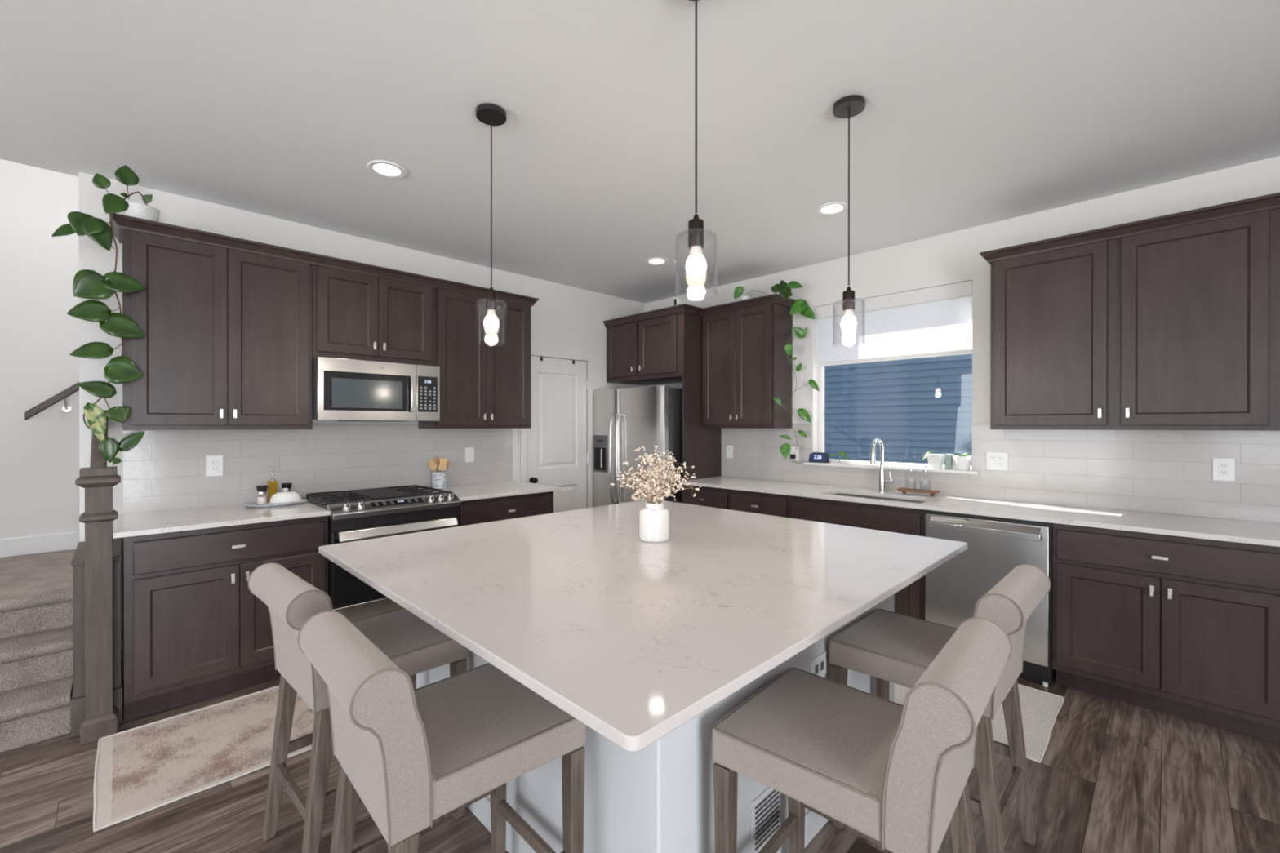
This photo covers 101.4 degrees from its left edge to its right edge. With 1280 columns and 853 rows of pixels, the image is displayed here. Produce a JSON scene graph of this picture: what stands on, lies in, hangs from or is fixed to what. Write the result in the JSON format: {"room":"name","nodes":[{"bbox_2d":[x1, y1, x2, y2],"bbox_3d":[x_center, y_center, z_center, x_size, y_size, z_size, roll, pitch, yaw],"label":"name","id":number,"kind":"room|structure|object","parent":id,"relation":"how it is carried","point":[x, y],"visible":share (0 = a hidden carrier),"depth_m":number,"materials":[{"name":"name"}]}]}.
{"room":"kitchen","nodes":[
{"label":"kitchen","id":0,"kind":"room"},
{"bbox_2d":[0,159,79,558],"bbox_3d":[-2.779,-1.214,4.821,5.570,5.400,0.120,0,0,-45],"label":"wall","id":1,"kind":"structure","parent":0,"point":[39,455],"depth_m":3.50,"materials":[{"name":"white paint"}]},
{"bbox_2d":[0,531,79,557],"bbox_3d":[-2.745,0.786,4.763,5.290,0.119,0.014,0,0,-45],"label":"baseboard","id":2,"kind":"structure","parent":1,"relation":"attached to","point":[11,547],"depth_m":3.50,"materials":[{"name":"white"}]},
{"bbox_2d":[24,382,79,420],"bbox_3d":[-3.453,-0.764,3.990,1.600,1.444,0.110,0,0,-45],"label":"wall handrail","id":3,"kind":"object","parent":1,"relation":"attached to","point":[73,388],"visible":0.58,"depth_m":3.48,"materials":[{"name":"brown wood"}]},
{"bbox_2d":[71,537,121,698],"bbox_3d":[-2.685,0.914,2.600,0.160,0.615,0.571,0,0,-45],"label":"wall","id":4,"kind":"structure","parent":0,"point":[77,563],"depth_m":2.37,"materials":[{"name":"brown wood"}]},
{"bbox_2d":[70,650,122,737],"bbox_3d":[-2.684,1.306,2.599,0.165,0.168,0.574,0,0,-45],"label":"baseboard","id":5,"kind":"structure","parent":4,"relation":"attached to","point":[77,705],"depth_m":2.36,"materials":[{"name":"brown wood"}]},
{"bbox_2d":[79,172,644,680],"bbox_3d":[-1.427,0.025,4.319,4.362,2.724,0.100,0,0,-45],"label":"wall","id":6,"kind":"structure","parent":0,"point":[567,321],"depth_m":3.57,"materials":[{"name":"white paint"}]},
{"bbox_2d":[122,229,312,430],"bbox_3d":[-2.406,-0.498,3.029,0.835,1.033,0.331,0,0,-45],"label":"upper cabinet","id":7,"kind":"object","parent":6,"relation":"attached to","point":[227,344],"visible":0.94,"depth_m":2.90,"materials":[{"name":"brown wood"}]},
{"bbox_2d":[51,164,159,464],"bbox_3d":[-2.660,-0.553,2.631,0.377,1.479,0.298,0,0,-45],"label":"philodendron","id":8,"kind":"object","parent":7,"relation":"on","point":[86,284],"visible":0.97,"depth_m":2.54,"materials":[{"name":"green plant"}]},
{"bbox_2d":[124,202,159,222],"bbox_3d":[-2.632,-1.085,2.770,0.139,0.140,0.139,0,0,-45],"label":"pot","id":9,"kind":"object","parent":7,"relation":"on","point":[145,211],"depth_m":2.72,"materials":[{"name":"white ceramic"}]},
{"bbox_2d":[109,213,538,306],"bbox_3d":[-1.848,-1.029,3.587,2.505,0.060,0.343,0,0,-45],"label":"crown molding","id":10,"kind":"structure","parent":7,"relation":"attached to","point":[120,222],"depth_m":3.12,"materials":[{"name":"brown wood"}]},
{"bbox_2d":[122,423,512,513],"bbox_3d":[-1.966,0.228,3.708,2.412,0.493,0.008,0,0,-45],"label":"backsplash","id":11,"kind":"structure","parent":6,"relation":"attached to","point":[166,470],"depth_m":3.45,"materials":[{"name":"tile"}]},
{"bbox_2d":[205,454,222,476],"bbox_3d":[-2.539,0.234,3.127,0.080,0.125,0.008,0,0,-45],"label":"wall outlet","id":12,"kind":"object","parent":11,"relation":"attached to","point":[214,464],"visible":1,"depth_m":3.12,"materials":[{"name":"white plastic"}]},
{"bbox_2d":[211,460,217,471],"bbox_3d":[-2.537,0.234,3.125,0.033,0.066,0.002,0,0,-45],"label":"receptacle","id":13,"kind":"object","parent":12,"relation":"attached to","point":[214,463],"depth_m":3.12,"materials":[{"name":"white plastic"}]},
{"bbox_2d":[465,447,474,462],"bbox_3d":[-1.387,0.231,4.269,0.075,0.120,0.008,0,0,-45],"label":"light switch","id":14,"kind":"object","parent":11,"relation":"attached to","point":[469,451],"visible":1,"depth_m":4.27,"materials":[{"name":"white plastic"}]},
{"bbox_2d":[311,264,433,365],"bbox_3d":[-1.839,-0.721,3.591,0.760,0.590,0.331,0,0,-45],"label":"upper cabinet","id":15,"kind":"object","parent":6,"relation":"attached to","point":[356,316],"visible":0.88,"depth_m":3.46,"materials":[{"name":"brown wood"}]},
{"bbox_2d":[312,356,439,422],"bbox_3d":[-1.805,-0.230,3.559,0.756,0.390,0.426,0,0,-45],"label":"microwave","id":16,"kind":"object","parent":15,"relation":"attached to","point":[344,389],"visible":1,"depth_m":3.39,"materials":[{"name":"silver metal"}]},
{"bbox_2d":[417,287,531,428],"bbox_3d":[-1.278,-0.501,4.148,0.816,1.033,0.331,0,0,-45],"label":"upper cabinet","id":17,"kind":"object","parent":6,"relation":"attached to","point":[486,375],"visible":0.94,"depth_m":4.01,"materials":[{"name":"brown wood"}]},
{"bbox_2d":[518,354,586,482],"bbox_3d":[-0.788,0.356,4.873,0.775,2.060,0.014,0,0,-45],"label":"trim","id":18,"kind":"structure","parent":6,"relation":"attached to","point":[522,432],"depth_m":4.62,"materials":[{"name":"white paint"}]},
{"bbox_2d":[526,355,588,512],"bbox_3d":[-0.771,0.373,4.924,0.704,2.026,0.162,0,0,-45],"label":"door","id":19,"kind":"structure","parent":6,"relation":"in","point":[557,455],"depth_m":4.93,"materials":[{"name":"white"}]},
{"bbox_2d":[0,0,1279,303],"bbox_3d":[-0.097,-1.478,0.199,8.270,0.300,7.780,0,0,-45],"label":"ceiling","id":20,"kind":"structure","parent":0,"point":[975,113],"depth_m":2.19,"materials":[{"name":"white paint"}]},
{"bbox_2d":[366,160,406,178],"bbox_3d":[-1.309,-1.329,2.711,0.188,0.008,0.188,0,0,-45],"label":"recessed light","id":21,"kind":"object","parent":20,"relation":"in","point":[386,169],"visible":1,"depth_m":2.71,"materials":[{"name":"white plastic"}]},
{"bbox_2d":[475,103,506,332],"bbox_3d":[-0.629,-0.841,2.215,0.124,0.982,0.124,0,0,-45],"label":"pendant light","id":22,"kind":"object","parent":20,"relation":"hanging from","point":[491,114],"visible":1,"depth_m":2.20,"materials":[{"name":"black metal"}]},
{"bbox_2d":[485,301,497,311],"bbox_3d":[-0.629,-0.508,2.216,0.046,0.032,0.046,0,0,-45],"label":"socket","id":23,"kind":"object","parent":22,"relation":"attached to","point":[490,305],"depth_m":2.20,"materials":[{"name":"brown metal"}]},
{"bbox_2d":[644,257,668,265],"bbox_3d":[0.136,-1.332,4.228,0.188,0.008,0.188,0,0,-45],"label":"recessed light","id":24,"kind":"object","parent":20,"relation":"in","point":[655,260],"visible":1,"depth_m":4.22,"materials":[{"name":"white plastic"}]},
{"bbox_2d":[685,0,706,279],"bbox_3d":[0.166,-0.859,1.545,0.124,0.944,0.124,0,0,-45],"label":"pendant light","id":25,"kind":"object","parent":20,"relation":"hanging from","point":[695,265],"visible":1,"depth_m":1.53,"materials":[{"name":"white glass"}]},
{"bbox_2d":[688,233,703,248],"bbox_3d":[0.166,-0.544,1.546,0.046,0.032,0.046,0,0,-45],"label":"socket","id":26,"kind":"object","parent":25,"relation":"attached to","point":[695,241],"depth_m":1.53,"materials":[{"name":"brown metal"}]},
{"bbox_2d":[815,201,848,215],"bbox_3d":[1.173,-1.329,3.201,0.188,0.008,0.188,0,0,-45],"label":"recessed light","id":27,"kind":"object","parent":20,"relation":"in","point":[836,207],"visible":0.99,"depth_m":3.20,"materials":[{"name":"white plastic"}]},
{"bbox_2d":[832,94,865,343],"bbox_3d":[0.861,-0.835,2.160,0.124,0.994,0.124,0,0,-45],"label":"pendant light","id":28,"kind":"object","parent":20,"relation":"hanging from","point":[849,106],"visible":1,"depth_m":2.15,"materials":[{"name":"black metal"}]},
{"bbox_2d":[842,301,854,311],"bbox_3d":[0.861,-0.496,2.161,0.046,0.032,0.046,0,0,-45],"label":"socket","id":29,"kind":"object","parent":28,"relation":"attached to","point":[846,305],"depth_m":2.14,"materials":[{"name":"brown metal"}]},
{"bbox_2d":[0,676,1279,852],"bbox_3d":[-0.551,1.455,0.628,8.220,0.120,9.020,0,0,-45],"label":"floor","id":30,"kind":"structure","parent":0,"point":[1113,775],"depth_m":1.93,"materials":[{"name":"wood"}]},
{"bbox_2d":[0,549,75,752],"bbox_3d":[-3.589,1.120,2.628,1.073,0.540,1.828,0,0,-45],"label":"carpeted stairs","id":31,"kind":"structure","parent":30,"relation":"on","point":[36,590],"depth_m":2.52,"materials":[{"name":"beige carpet"}]},
{"bbox_2d":[75,466,120,745],"bbox_3d":[-2.438,0.788,2.361,0.140,1.205,0.140,0,0,-45],"label":"newel post","id":32,"kind":"object","parent":30,"relation":"on","point":[100,719],"visible":1,"depth_m":2.33,"materials":[{"name":"brown wood"}]},
{"bbox_2d":[89,409,107,467],"bbox_3d":[-2.678,0.135,2.594,0.056,0.444,0.583,0,0,-45],"label":"stair handrail","id":33,"kind":"object","parent":32,"relation":"attached to","point":[97,460],"visible":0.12,"depth_m":2.55,"materials":[{"name":"brown wood"}]},
{"bbox_2d":[93,685,315,831],"bbox_3d":[-1.472,1.385,2.722,1.891,0.009,0.756,0,0,-45],"label":"runner rug","id":34,"kind":"object","parent":30,"relation":"on","point":[145,768],"visible":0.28,"depth_m":2.23,"materials":[{"name":"beige fabric"}]},
{"bbox_2d":[123,515,328,721],"bbox_3d":[-2.287,0.946,2.913,0.833,0.888,0.684,0,0,-45],"label":"base cabinet","id":35,"kind":"object","parent":30,"relation":"on","point":[194,629],"visible":0.83,"depth_m":2.60,"materials":[{"name":"brown wood"}]},
{"bbox_2d":[113,501,330,538],"bbox_3d":[-2.295,0.489,2.897,0.868,0.024,0.696,0,0,-45],"label":"countertop","id":36,"kind":"structure","parent":35,"relation":"on","point":[134,524],"depth_m":2.77,"materials":[{"name":"white stone"}]},
{"bbox_2d":[243,498,307,507],"bbox_3d":[-2.213,0.468,3.189,0.330,0.015,0.230,0,0,-45],"label":"serving tray","id":37,"kind":"object","parent":36,"relation":"on","point":[254,504],"visible":0.58,"depth_m":3.13,"materials":[{"name":"grey stone"}]},
{"bbox_2d":[256,484,267,504],"bbox_3d":[-2.285,0.414,3.167,0.057,0.111,0.057,0,0,-45],"label":"grinder","id":38,"kind":"object","parent":37,"relation":"on","point":[260,489],"visible":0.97,"depth_m":3.15,"materials":[{"name":"clear glass"}]},
{"bbox_2d":[266,467,277,502],"bbox_3d":[-2.269,0.362,3.232,0.046,0.215,0.046,0,0,-45],"label":"oil bottle","id":39,"kind":"object","parent":37,"relation":"on","point":[272,489],"visible":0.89,"depth_m":3.21,"materials":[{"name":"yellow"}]},
{"bbox_2d":[266,488,302,504],"bbox_3d":[-2.160,0.422,3.192,0.188,0.094,0.104,0,0,-45],"label":"butter dish","id":40,"kind":"object","parent":37,"relation":"on","point":[286,497],"visible":0.96,"depth_m":3.16,"materials":[{"name":"white ceramic"}]},
{"bbox_2d":[280,482,292,491],"bbox_3d":[-2.230,0.413,3.306,0.057,0.111,0.057,0,0,-45],"label":"grinder","id":41,"kind":"object","parent":37,"relation":"on","point":[288,485],"visible":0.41,"depth_m":3.29,"materials":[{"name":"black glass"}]},
{"bbox_2d":[248,562,467,852],"bbox_3d":[-0.964,0.930,1.818,0.448,0.923,0.562,0,0,42],"label":"bar stool","id":42,"kind":"object","parent":30,"relation":"on","point":[411,643],"visible":0.57,"depth_m":1.71,"materials":[{"name":"beige fabric"}]},
{"bbox_2d":[302,484,461,622],"bbox_3d":[-1.695,0.897,3.450,0.757,0.945,0.720,0,0,-45],"label":"gas range","id":43,"kind":"object","parent":30,"relation":"on","point":[362,514],"visible":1,"depth_m":3.15,"materials":[{"name":"black metal"}]},
{"bbox_2d":[302,488,444,508],"bbox_3d":[-1.744,0.470,3.499,0.757,0.008,0.580,0,0,-45],"label":"cooktop","id":44,"kind":"object","parent":43,"relation":"in","point":[316,501],"depth_m":3.36,"materials":[{"name":"black metal"}]},
{"bbox_2d":[297,609,586,852],"bbox_3d":[-0.491,0.931,1.330,0.562,0.923,0.448,0,0,-44],"label":"bar stool","id":45,"kind":"object","parent":30,"relation":"on","point":[416,758],"visible":0.94,"depth_m":1.22,"materials":[{"name":"beige fabric"}]},
{"bbox_2d":[457,491,553,526],"bbox_3d":[-1.166,0.943,4.025,0.796,0.888,0.684,0,0,-45],"label":"base cabinet","id":46,"kind":"object","parent":30,"relation":"on","point":[504,508],"visible":0.23,"depth_m":3.77,"materials":[{"name":"brown wood"}]},
{"bbox_2d":[421,480,561,501],"bbox_3d":[-1.148,0.486,4.035,0.838,0.024,0.696,0,0,-45],"label":"countertop","id":47,"kind":"structure","parent":46,"relation":"on","point":[500,489],"depth_m":3.95,"materials":[{"name":"white stone"}]},
{"bbox_2d":[431,471,446,488],"bbox_3d":[-1.544,0.410,4.028,0.105,0.126,0.105,0,0,-45],"label":"utensil crock","id":48,"kind":"object","parent":47,"relation":"on","point":[438,478],"visible":0.92,"depth_m":3.98,"materials":[{"name":"grey stone"}]},
{"bbox_2d":[429,459,436,472],"bbox_3d":[-1.563,0.353,3.993,0.086,0.213,0.020,0,0,-39],"label":"wooden utensil","id":49,"kind":"object","parent":48,"relation":"in","point":[433,466],"visible":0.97,"depth_m":3.98,"materials":[{"name":"brown wood"}]},
{"bbox_2d":[433,456,439,472],"bbox_3d":[-1.571,0.343,4.041,0.045,0.230,0.011,0,0,-22],"label":"wooden utensil","id":50,"kind":"object","parent":48,"relation":"in","point":[436,460],"visible":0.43,"depth_m":4.04,"materials":[{"name":"brown wood"}]},
{"bbox_2d":[438,457,447,471],"bbox_3d":[-1.509,0.349,4.012,0.066,0.220,0.010,0,0,-12],"label":"wooden utensil","id":51,"kind":"object","parent":48,"relation":"in","point":[442,461],"visible":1,"depth_m":4.01,"materials":[{"name":"brown wood"}]},
{"bbox_2d":[593,385,682,506],"bbox_3d":[0.088,0.514,5.063,0.764,1.741,0.951,0,0,-45],"label":"refrigerator","id":52,"kind":"object","parent":30,"relation":"on","point":[626,420],"visible":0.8,"depth_m":4.77,"materials":[{"name":"silver metal"}]},
{"bbox_2d":[416,594,894,852],"bbox_3d":[0.056,0.947,2.314,1.542,0.888,1.520,0,0,-45],"label":"kitchen island","id":53,"kind":"object","parent":30,"relation":"on","point":[658,797],"visible":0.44,"depth_m":1.40,"materials":[{"name":"grey paint"}]},
{"bbox_2d":[318,499,967,751],"bbox_3d":[0.033,0.490,2.123,1.922,0.024,1.811,0,0,-45],"label":"island countertop","id":54,"kind":"structure","parent":53,"relation":"on","point":[633,638],"depth_m":1.51,"materials":[{"name":"white stone"}]},
{"bbox_2d":[639,501,669,542],"bbox_3d":[0.060,0.399,2.208,0.124,0.157,0.124,0,0,-45],"label":"ribbed vase","id":55,"kind":"object","parent":54,"relation":"on","point":[654,518],"visible":0.97,"depth_m":2.16,"materials":[{"name":"white ceramic"}]},
{"bbox_2d":[610,444,701,503],"bbox_3d":[0.062,0.236,2.200,0.371,0.312,0.313,0,0,12],"label":"bunch","id":56,"kind":"object","parent":55,"relation":"in","point":[652,486],"visible":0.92,"depth_m":2.18,"materials":[{"name":"beige plant"}]},
{"bbox_2d":[751,786,780,852],"bbox_3d":[0.380,1.173,1.577,0.160,0.160,0.005,0,0,-45],"label":"vent","id":57,"kind":"object","parent":53,"relation":"attached to","point":[766,802],"depth_m":1.56,"materials":[{"name":"grey metal"}]},
{"bbox_2d":[810,650,826,676],"bbox_3d":[0.618,0.833,1.812,0.110,0.080,0.005,0,0,-45],"label":"outlet plate","id":58,"kind":"object","parent":53,"relation":"attached to","point":[818,659],"depth_m":1.81,"materials":[{"name":"grey plastic"}]},
{"bbox_2d":[682,311,721,480],"bbox_3d":[0.574,0.183,4.792,0.553,2.404,0.020,0,0,-45],"label":"panel","id":59,"kind":"object","parent":30,"relation":"on","point":[701,446],"visible":0.36,"depth_m":4.71,"materials":[{"name":"brown wood"}]},
{"bbox_2d":[681,484,728,509],"bbox_3d":[0.731,0.942,4.583,0.624,0.888,0.498,0,0,-45],"label":"base cabinet","id":60,"kind":"object","parent":30,"relation":"on","point":[713,497],"visible":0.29,"depth_m":4.36,"materials":[{"name":"brown wood"}]},
{"bbox_2d":[728,488,789,517],"bbox_3d":[1.095,0.943,4.216,0.624,0.888,0.533,0,0,-45],"label":"base cabinet","id":61,"kind":"object","parent":30,"relation":"on","point":[767,504],"visible":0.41,"depth_m":3.99,"materials":[{"name":"brown wood"}]},
{"bbox_2d":[789,495,926,619],"bbox_3d":[1.604,0.944,3.702,0.624,0.888,0.912,0,0,-45],"label":"base cabinet","id":62,"kind":"object","parent":30,"relation":"on","point":[909,601],"visible":0.08,"depth_m":3.37,"materials":[{"name":"brown wood"}]},
{"bbox_2d":[712,617,1012,852],"bbox_3d":[0.530,0.931,1.273,0.562,0.923,0.448,0,0,42],"label":"bar stool","id":63,"kind":"object","parent":30,"relation":"on","point":[894,775],"visible":1,"depth_m":1.16,"materials":[{"name":"beige fabric"}]},
{"bbox_2d":[829,564,1050,852],"bbox_3d":[1.010,0.930,1.786,0.448,0.923,0.562,0,0,-44],"label":"bar stool","id":64,"kind":"object","parent":30,"relation":"on","point":[886,646],"visible":0.65,"depth_m":1.71,"materials":[{"name":"beige fabric"}]},
{"bbox_2d":[893,683,1064,763],"bbox_3d":[1.449,1.385,2.880,0.737,0.009,1.312,0,0,-45],"label":"kitchen mat","id":65,"kind":"object","parent":30,"relation":"on","point":[1040,709],"visible":0.17,"depth_m":2.49,"materials":[{"name":"beige fabric"}]},
{"bbox_2d":[924,510,1055,687],"bbox_3d":[2.114,0.946,3.134,0.605,0.885,0.606,0,0,-45],"label":"dishwasher","id":66,"kind":"object","parent":30,"relation":"on","point":[996,545],"visible":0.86,"depth_m":2.93,"materials":[{"name":"silver metal"}]},
{"bbox_2d":[1052,523,1279,744],"bbox_3d":[2.641,0.946,2.656,0.624,0.888,0.805,0,0,-45],"label":"base cabinet","id":67,"kind":"object","parent":30,"relation":"on","point":[1188,628],"visible":0.96,"depth_m":2.44,"materials":[{"name":"brown wood"}]},
{"bbox_3d":[3.207,0.947,2.086,0.624,0.888,0.798,0,0,-45],"label":"base cabinet","id":68,"kind":"object","parent":30,"relation":"on","visible":0},
{"bbox_2d":[679,475,1279,546],"bbox_3d":[2.023,0.488,3.282,0.621,0.024,4.166,0,0,-45],"label":"countertop","id":69,"kind":"structure","parent":68,"relation":"on","point":[1262,533],"depth_m":2.91,"materials":[{"name":"white stone"}]},
{"bbox_2d":[832,493,925,503],"bbox_3d":[1.613,0.597,3.585,0.342,0.194,0.687,0,0,-45],"label":"undermount sink","id":70,"kind":"object","parent":69,"relation":"in","point":[837,494],"visible":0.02,"depth_m":3.72,"materials":[{"name":"silver metal"}]},
{"bbox_2d":[870,438,893,492],"bbox_3d":[1.724,0.279,3.740,0.215,0.391,0.102,0,0,-45],"label":"faucet","id":71,"kind":"object","parent":69,"relation":"on","point":[882,481],"visible":1,"depth_m":3.79,"materials":[{"name":"silver metal"}]},
{"bbox_2d":[897,487,939,496],"bbox_3d":[1.929,0.456,3.635,0.090,0.038,0.250,0,0,-45],"label":"tray","id":72,"kind":"object","parent":69,"relation":"on","point":[904,490],"visible":1,"depth_m":3.60,"materials":[{"name":"brown wood"}]},
{"bbox_2d":[644,155,1279,452],"bbox_3d":[2.814,0.028,3.033,0.150,2.724,7.700,0,0,-45],"label":"wall","id":73,"kind":"structure","parent":0,"point":[953,257],"depth_m":3.53,"materials":[{"name":"white paint"}]},
{"bbox_2d":[606,312,682,385],"bbox_3d":[0.195,-0.732,5.141,0.594,0.575,1.011,0,0,-45],"label":"upper cabinet","id":74,"kind":"object","parent":73,"relation":"attached to","point":[649,352],"visible":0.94,"depth_m":4.92,"materials":[{"name":"brown wood"}]},
{"bbox_2d":[674,297,681,306],"bbox_3d":[0.335,-1.105,4.673,0.048,0.086,0.055,0,0,-45],"label":"security camera","id":75,"kind":"object","parent":74,"relation":"on","point":[677,300],"visible":0.6,"depth_m":4.65,"materials":[{"name":"white plastic"}]},
{"bbox_2d":[603,293,795,327],"bbox_3d":[0.478,-1.032,4.853,0.598,0.060,1.818,0,0,-45],"label":"crown molding","id":76,"kind":"structure","parent":74,"relation":"attached to","point":[685,308],"depth_m":4.61,"materials":[{"name":"brown wood"}]},
{"bbox_2d":[702,302,791,428],"bbox_3d":[0.914,-0.502,4.591,0.331,1.033,0.739,0,0,-45],"label":"upper cabinet","id":77,"kind":"object","parent":73,"relation":"attached to","point":[746,364],"visible":1,"depth_m":4.42,"materials":[{"name":"brown wood"}]},
{"bbox_2d":[739,296,750,300],"bbox_3d":[0.915,-1.071,4.555,0.092,0.105,0.092,0,0,-45],"label":"pot","id":78,"kind":"object","parent":77,"relation":"on","point":[742,298],"depth_m":4.52,"materials":[{"name":"white ceramic"}]},
{"bbox_2d":[733,280,819,458],"bbox_3d":[1.128,-0.477,4.398,0.420,1.479,0.613,0,0,-24],"label":"pothos","id":79,"kind":"object","parent":77,"relation":"on","point":[800,305],"visible":0.98,"depth_m":4.28,"materials":[{"name":"green plant"}]},
{"bbox_2d":[804,366,978,474],"bbox_3d":[1.857,-0.334,3.962,0.180,1.303,1.240,0,0,-45],"label":"window","id":80,"kind":"structure","parent":73,"relation":"in","point":[852,464],"depth_m":4.17,"materials":[{"name":"white"}]},
{"bbox_2d":[808,452,830,462],"bbox_3d":[1.469,0.254,4.294,0.072,0.082,0.155,0,0,-45],"label":"smart display","id":81,"kind":"object","parent":80,"relation":"on","point":[815,457],"visible":1,"depth_m":4.27,"materials":[{"name":"blue plastic"}]},
{"bbox_2d":[829,450,847,462],"bbox_3d":[1.593,0.244,4.192,0.052,0.102,0.161,0,0,-34],"label":"plant","id":82,"kind":"object","parent":80,"relation":"on","point":[842,453],"visible":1,"depth_m":4.16,"materials":[{"name":"green plant"}]},
{"bbox_2d":[920,450,944,469],"bbox_3d":[2.070,0.232,3.705,0.088,0.128,0.132,0,0,-45],"label":"planter","id":83,"kind":"object","parent":80,"relation":"on","point":[935,460],"visible":1,"depth_m":3.67,"materials":[{"name":"white ceramic"}]},
{"bbox_2d":[944,453,953,469],"bbox_3d":[2.151,0.244,3.643,0.073,0.105,0.037,0,0,-45],"label":"tin","id":84,"kind":"object","parent":80,"relation":"on","point":[948,459],"visible":1,"depth_m":3.62,"materials":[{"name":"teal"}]},
{"bbox_2d":[952,453,971,470],"bbox_3d":[2.201,0.236,3.580,0.107,0.120,0.107,0,0,-45],"label":"round planter","id":85,"kind":"object","parent":80,"relation":"on","point":[961,462],"visible":1,"depth_m":3.54,"materials":[{"name":"white ceramic"}]},
{"bbox_2d":[813,280,972,366],"bbox_3d":[1.860,-0.741,3.949,0.063,0.488,1.133,0,0,-45],"label":"roller shade","id":86,"kind":"object","parent":73,"relation":"attached to","point":[935,321],"visible":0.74,"depth_m":3.88,"materials":[{"name":"white fabric"}]},
{"bbox_2d":[721,423,1279,523],"bbox_3d":[2.382,0.228,3.356,0.008,0.493,4.566,0,0,-45],"label":"backsplash","id":87,"kind":"structure","parent":73,"relation":"attached to","point":[1169,472],"depth_m":3.08,"materials":[{"name":"tile"}]},
{"bbox_2d":[725,444,733,457],"bbox_3d":[0.836,0.236,4.902,0.008,0.120,0.075,0,0,-45],"label":"light switch","id":88,"kind":"object","parent":87,"relation":"attached to","point":[729,449],"visible":1,"depth_m":4.90,"materials":[{"name":"white plastic"}]},
{"bbox_2d":[790,446,799,460],"bbox_3d":[1.306,0.228,4.428,0.008,0.115,0.075,0,0,-45],"label":"wall outlet","id":89,"kind":"object","parent":87,"relation":"attached to","point":[793,451],"visible":0.92,"depth_m":4.42,"materials":[{"name":"white plastic"}]},
{"bbox_2d":[790,454,808,463],"bbox_3d":[1.325,0.272,4.370,0.038,0.074,0.156,0,0,-40],"label":"charger","id":90,"kind":"object","parent":87,"relation":"attached to","point":[792,456],"visible":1,"depth_m":4.40,"materials":[{"name":"plastic"}]},
{"bbox_2d":[986,451,1008,471],"bbox_3d":[2.321,0.224,3.405,0.008,0.118,0.120,0,0,-45],"label":"wall outlet","id":91,"kind":"object","parent":87,"relation":"attached to","point":[994,460],"visible":1,"depth_m":3.40,"materials":[{"name":"white plastic"}]},
{"bbox_2d":[998,456,1004,466],"bbox_3d":[2.335,0.224,3.386,0.002,0.066,0.033,0,0,-45],"label":"receptacle","id":92,"kind":"object","parent":91,"relation":"attached to","point":[1001,459],"depth_m":3.39,"materials":[{"name":"grey plastic"}]},
{"bbox_2d":[1212,457,1235,481],"bbox_3d":[3.015,0.222,2.705,0.008,0.118,0.078,0,0,-45],"label":"wall outlet","id":93,"kind":"object","parent":87,"relation":"attached to","point":[1223,468],"visible":1,"depth_m":2.70,"materials":[{"name":"white plastic"}]},
{"bbox_2d":[1218,462,1228,475],"bbox_3d":[3.013,0.222,2.703,0.002,0.066,0.033,0,0,-45],"label":"receptacle","id":94,"kind":"object","parent":93,"relation":"attached to","point":[1223,467],"depth_m":2.70,"materials":[{"name":"grey plastic"}]},
{"bbox_2d":[990,208,1279,431],"bbox_3d":[2.616,-0.498,2.875,0.331,1.033,1.126,0,0,-45],"label":"upper cabinet","id":95,"kind":"object","parent":73,"relation":"attached to","point":[1178,328],"visible":1,"depth_m":2.70,"materials":[{"name":"brown wood"}]},
{"bbox_2d":[979,192,1279,265],"bbox_3d":[2.889,-1.027,2.603,0.343,0.060,1.987,0,0,-45],"label":"crown molding","id":96,"kind":"structure","parent":95,"relation":"attached to","point":[1269,202],"depth_m":2.69,"materials":[{"name":"brown wood"}]},
{"label":"outside","id":97,"kind":"structure","parent":0,"visible":0},
{"bbox_3d":[17.829,1.931,16.306,39.840,0.100,70.000,0,0,-45],"label":"ground","id":98,"kind":"structure","parent":97,"visible":0},
{"bbox_2d":[824,353,972,466],"bbox_3d":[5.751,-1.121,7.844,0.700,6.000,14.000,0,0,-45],"label":"neighbor house","id":99,"kind":"structure","parent":98,"relation":"on","point":[916,406],"depth_m":9.05,"materials":[{"name":"blue"}]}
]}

